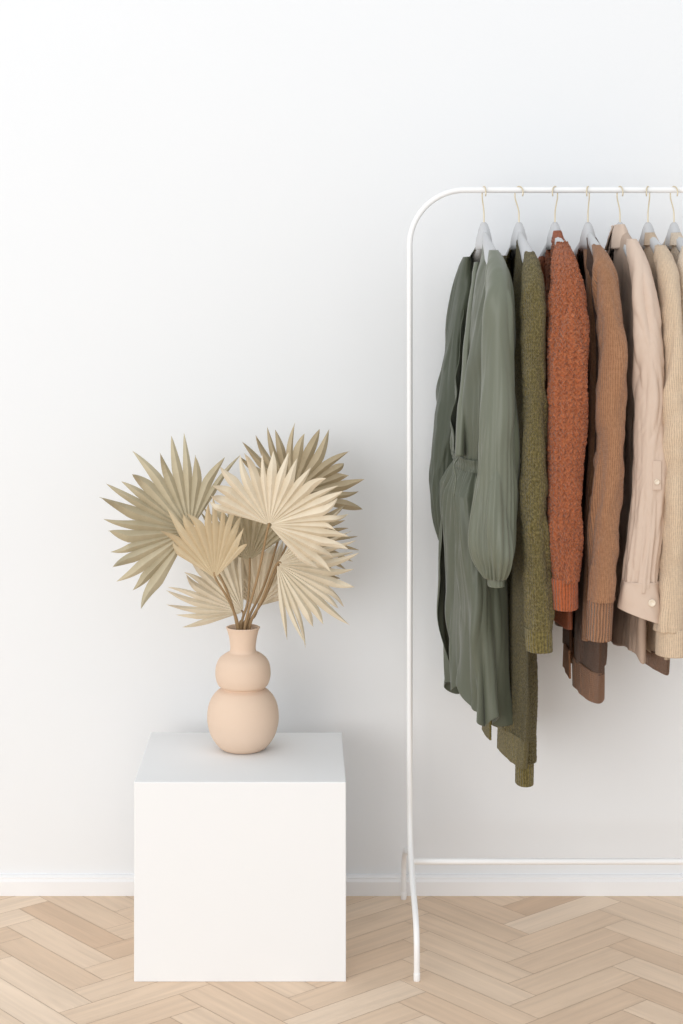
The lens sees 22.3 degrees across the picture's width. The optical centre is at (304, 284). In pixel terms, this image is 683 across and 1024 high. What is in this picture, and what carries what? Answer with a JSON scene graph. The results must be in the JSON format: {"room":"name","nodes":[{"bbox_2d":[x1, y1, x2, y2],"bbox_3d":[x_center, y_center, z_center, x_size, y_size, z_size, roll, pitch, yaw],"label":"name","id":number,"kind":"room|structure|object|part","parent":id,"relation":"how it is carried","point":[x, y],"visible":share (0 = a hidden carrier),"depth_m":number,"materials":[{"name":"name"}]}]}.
{"room":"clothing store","nodes":[
{"label":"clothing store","id":0,"kind":"room"},
{"bbox_2d":[0,0,682,873],"bbox_3d":[0.100,-0.080,3.807,4.600,2.800,0.100,0,0,0],"label":"wall","id":1,"kind":"structure","parent":0,"point":[208,208],"depth_m":3.76,"materials":[{"name":"paint"}]},
{"bbox_2d":[0,874,682,895],"bbox_3d":[0.100,1.299,3.749,4.600,0.042,0.015,0,0,0],"label":"baseboard","id":2,"kind":"structure","parent":1,"relation":"attached to","point":[10,884],"depth_m":3.74,"materials":[{"name":"paint"}]},
{"bbox_2d":[0,896,682,1023],"bbox_3d":[0.100,1.320,1.757,4.600,0.001,4.000,0,0,0],"label":"floor","id":3,"kind":"structure","parent":0,"point":[64,959],"depth_m":3.35,"materials":[{"name":"brown wood"}]},
{"bbox_2d":[134,733,345,981],"bbox_3d":[-0.123,1.131,3.462,0.402,0.379,0.364,0,0,0],"label":"plinth","id":4,"kind":"object","parent":3,"relation":"on","point":[240,859],"visible":0.99,"depth_m":3.28,"materials":[{"name":"paint"}]},
{"bbox_2d":[207,624,278,753],"bbox_3d":[-0.126,0.817,3.510,0.145,0.248,0.145,0,0,14],"label":"vase","id":5,"kind":"object","parent":4,"relation":"on","point":[243,714],"visible":0.99,"depth_m":3.46,"materials":[{"name":"ceramic"}]},
{"bbox_2d":[100,435,239,629],"bbox_3d":[-0.278,0.547,3.461,0.313,0.493,0.084,0,0,-30],"label":"frond","id":6,"kind":"object","parent":5,"relation":"in","point":[182,492],"visible":0.77,"depth_m":3.45,"materials":[{"name":"beige plant"}]},
{"bbox_3d":[-0.189,0.637,3.487,0.124,0.313,0.014,0,0,-20],"label":"stem","id":7,"kind":"part","parent":6,"relation":"part of","materials":[{"name":"brown plant"}]},
{"bbox_2d":[161,499,246,629],"bbox_3d":[-0.198,0.606,3.443,0.172,0.375,0.127,0,0,0],"label":"frond","id":8,"kind":"object","parent":5,"relation":"in","point":[211,547],"visible":0.95,"depth_m":3.42,"materials":[{"name":"beige plant"}]},
{"bbox_3d":[-0.153,0.678,3.461,0.012,0.232,0.099,0,0,30],"label":"stem","id":9,"kind":"part","parent":8,"relation":"part of","materials":[{"name":"brown plant"}]},
{"bbox_2d":[166,557,243,626],"bbox_3d":[-0.205,0.649,3.540,0.170,0.290,0.087,0,0,-13],"label":"frond","id":10,"kind":"object","parent":5,"relation":"in","point":[211,604],"visible":0.79,"depth_m":3.54,"materials":[{"name":"beige plant"}]},
{"bbox_2d":[196,542,282,629],"bbox_3d":[-0.105,0.651,3.560,0.273,0.285,0.094,0,0,12],"label":"frond","id":11,"kind":"object","parent":5,"relation":"in","point":[272,596],"visible":0.33,"depth_m":3.58,"materials":[{"name":"beige plant"}]},
{"bbox_2d":[202,509,280,629],"bbox_3d":[-0.115,0.602,3.501,0.201,0.384,0.075,0,0,0],"label":"frond","id":12,"kind":"object","parent":5,"relation":"in","point":[253,535],"visible":0.47,"depth_m":3.52,"materials":[{"name":"beige plant"}]},
{"bbox_3d":[-0.122,0.668,3.523,0.007,0.250,0.032,0,0,37],"label":"stem","id":13,"kind":"part","parent":12,"relation":"part of","materials":[{"name":"brown plant"}]},
{"bbox_2d":[210,451,348,629],"bbox_3d":[-0.051,0.559,3.426,0.274,0.470,0.156,0,0,0],"label":"frond","id":14,"kind":"object","parent":5,"relation":"in","point":[296,516],"visible":0.99,"depth_m":3.40,"materials":[{"name":"beige plant"}]},
{"bbox_3d":[-0.095,0.625,3.456,0.011,0.336,0.113,0,0,-32],"label":"stem","id":15,"kind":"part","parent":14,"relation":"part of","materials":[{"name":"brown plant"}]},
{"bbox_2d":[241,424,363,629],"bbox_3d":[-0.015,0.539,3.561,0.279,0.509,0.066,0,0,-22],"label":"frond","id":16,"kind":"object","parent":5,"relation":"in","point":[306,459],"visible":0.59,"depth_m":3.58,"materials":[{"name":"beige plant"}]},
{"bbox_3d":[-0.073,0.605,3.546,0.119,0.377,0.008,0,0,-30],"label":"stem","id":17,"kind":"part","parent":16,"relation":"part of","materials":[{"name":"brown plant"}]},
{"bbox_2d":[247,500,357,629],"bbox_3d":[-0.002,0.614,3.537,0.237,0.360,0.084,0,0,-21],"label":"frond","id":18,"kind":"object","parent":5,"relation":"in","point":[332,524],"visible":0.16,"depth_m":3.55,"materials":[{"name":"beige plant"}]},
{"bbox_3d":[-0.070,0.657,3.539,0.114,0.273,0.011,0,0,-30],"label":"stem","id":19,"kind":"part","parent":18,"relation":"part of","materials":[{"name":"brown plant"}]},
{"bbox_2d":[248,508,357,643],"bbox_3d":[-0.005,0.620,3.474,0.228,0.348,0.092,0,0,0],"label":"frond","id":20,"kind":"object","parent":5,"relation":"in","point":[301,585],"visible":0.75,"depth_m":3.48,"materials":[{"name":"beige plant"}]},
{"bbox_3d":[-0.081,0.674,3.488,0.085,0.240,0.014,0,0,23],"label":"stem","id":21,"kind":"part","parent":20,"relation":"part of","materials":[{"name":"brown plant"}]},
{"bbox_2d":[401,187,682,981],"bbox_3d":[0.707,0.561,3.503,1.003,1.518,0.450,0,0,0],"label":"clothes rack","id":22,"kind":"object","parent":3,"relation":"on","point":[412,861],"visible":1,"depth_m":3.51,"materials":[{"name":"metal"}]},
{"bbox_3d":[0.212,1.220,3.604,0.011,0.176,0.248,0,0,0],"label":"leg","id":23,"kind":"part","parent":22,"relation":"part of","materials":[{"name":"metal"}]},
{"bbox_3d":[0.212,0.664,3.397,0.012,1.288,0.237,0,0,0],"label":"post","id":24,"kind":"part","parent":22,"relation":"part of","materials":[{"name":"metal"}]},
{"bbox_2d":[429,244,519,726],"bbox_3d":[0.347,0.390,3.469,0.142,0.962,0.508,0,0,-7],"label":"dress","id":25,"kind":"object","parent":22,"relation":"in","point":[474,469],"visible":0.98,"depth_m":3.34,"materials":[{"name":"green fabric"}]},
{"bbox_2d":[471,186,495,267],"bbox_3d":[0.363,-0.111,3.510,0.035,0.181,0.390,0,0,0],"label":"clothes hanger","id":26,"kind":"object","parent":22,"relation":"hanging from","point":[483,237],"visible":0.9,"depth_m":3.49,"materials":[{"name":"plastic"}]},
{"bbox_3d":[0.363,-0.066,3.510,0.031,0.091,0.390,0,0,0],"label":"hanger arm","id":27,"kind":"part","parent":26,"relation":"part of","materials":[{"name":"plastic"}]},
{"bbox_2d":[505,186,532,261],"bbox_3d":[0.434,-0.111,3.510,0.035,0.181,0.390,0,0,0],"label":"clothes hanger","id":28,"kind":"object","parent":22,"relation":"hanging from","point":[519,234],"visible":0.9,"depth_m":3.49,"materials":[{"name":"plastic"}]},
{"bbox_2d":[482,240,554,786],"bbox_3d":[0.424,0.444,3.472,0.089,1.073,0.460,0,0,-8],"label":"cardigan","id":29,"kind":"object","parent":28,"relation":"hanging from","point":[530,593],"visible":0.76,"depth_m":3.27,"materials":[{"name":"fabric"}]},
{"bbox_3d":[0.434,-0.066,3.510,0.031,0.091,0.390,0,0,0],"label":"hanger arm","id":30,"kind":"part","parent":28,"relation":"part of","materials":[{"name":"plastic"}]},
{"bbox_3d":[0.707,-0.089,3.510,1.002,0.218,0.012,0,0,0],"label":"hanging rail","id":31,"kind":"part","parent":22,"relation":"part of","materials":[{"name":"metal"}]},
{"bbox_3d":[0.707,1.168,3.510,0.984,0.012,0.012,0,0,0],"label":"rail","id":32,"kind":"part","parent":22,"relation":"part of","materials":[{"name":"metal"}]},
{"bbox_2d":[539,186,563,256],"bbox_3d":[0.507,-0.111,3.510,0.035,0.181,0.390,0,0,0],"label":"clothes hanger","id":33,"kind":"object","parent":22,"relation":"hanging from","point":[555,226],"visible":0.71,"depth_m":3.50,"materials":[{"name":"plastic"}]},
{"bbox_3d":[0.507,-0.066,3.510,0.031,0.091,0.390,0,0,0],"label":"hanger arm","id":34,"kind":"part","parent":33,"relation":"part of","materials":[{"name":"plastic"}]},
{"bbox_2d":[538,230,589,629],"bbox_3d":[0.510,0.306,3.472,0.106,0.828,0.493,0,0,0],"label":"knit sweater","id":35,"kind":"object","parent":33,"relation":"hanging from","point":[567,340],"visible":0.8,"depth_m":3.25,"materials":[{"name":"orange fabric"}]},
{"bbox_2d":[573,186,599,261],"bbox_3d":[0.574,-0.110,3.510,0.035,0.181,0.390,0,0,0],"label":"clothes hanger","id":36,"kind":"object","parent":22,"relation":"hanging from","point":[588,232],"visible":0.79,"depth_m":3.50,"materials":[{"name":"plastic"}]},
{"bbox_3d":[0.574,-0.066,3.510,0.031,0.091,0.390,0,0,0],"label":"hanger arm","id":37,"kind":"part","parent":36,"relation":"part of","materials":[{"name":"plastic"}]},
{"bbox_2d":[555,237,627,703],"bbox_3d":[0.570,0.355,3.477,0.081,0.900,0.483,0,0,0],"label":"cardigan","id":38,"kind":"object","parent":36,"relation":"hanging from","point":[585,646],"visible":0.75,"depth_m":3.26,"materials":[{"name":"brown fabric"}]},
{"bbox_2d":[605,186,626,261],"bbox_3d":[0.638,-0.110,3.510,0.035,0.181,0.390,0,0,0],"label":"clothes hanger","id":39,"kind":"object","parent":22,"relation":"hanging from","point":[611,254],"visible":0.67,"depth_m":3.51,"materials":[{"name":"plastic"}]},
{"bbox_3d":[0.638,-0.066,3.510,0.031,0.091,0.390,0,0,0],"label":"hanger arm","id":40,"kind":"part","parent":39,"relation":"part of","materials":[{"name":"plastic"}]},
{"bbox_2d":[604,224,666,663],"bbox_3d":[0.642,0.304,3.480,0.102,0.852,0.483,0,0,0],"label":"shirt","id":41,"kind":"object","parent":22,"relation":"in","point":[637,600],"visible":0.66,"depth_m":3.26,"materials":[{"name":"fabric"}]},
{"bbox_2d":[639,186,661,253],"bbox_3d":[0.695,-0.110,3.510,0.035,0.181,0.390,0,0,0],"label":"clothes hanger","id":42,"kind":"object","parent":22,"relation":"hanging from","point":[647,227],"visible":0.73,"depth_m":3.50,"materials":[{"name":"plastic"}]},
{"bbox_3d":[0.695,-0.066,3.510,0.031,0.091,0.390,0,0,0],"label":"hanger arm","id":43,"kind":"part","parent":42,"relation":"part of","materials":[{"name":"plastic"}]},
{"bbox_2d":[639,232,682,674],"bbox_3d":[0.692,0.322,3.472,0.083,0.855,0.494,0,0,0],"label":"knit sweater","id":44,"kind":"object","parent":42,"relation":"hanging from","point":[664,639],"visible":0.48,"depth_m":3.24,"materials":[{"name":"beige fabric"}]},
{"bbox_2d":[662,186,682,251],"bbox_3d":[0.748,-0.110,3.510,0.035,0.181,0.390,0,0,0],"label":"clothes hanger","id":45,"kind":"object","parent":22,"relation":"hanging from","point":[673,227],"visible":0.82,"depth_m":3.50,"materials":[{"name":"plastic"}]},
{"bbox_3d":[0.748,-0.066,3.510,0.031,0.091,0.390,0,0,0],"label":"hanger arm","id":46,"kind":"part","parent":45,"relation":"part of","materials":[{"name":"plastic"}]},
{"bbox_2d":[663,232,682,321],"bbox_3d":[0.750,0.307,3.491,0.083,0.825,0.460,0,0,0],"label":"knit sweater","id":47,"kind":"object","parent":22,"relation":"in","point":[678,256],"visible":0.08,"depth_m":3.42,"materials":[{"name":"beige fabric"}]}
]}

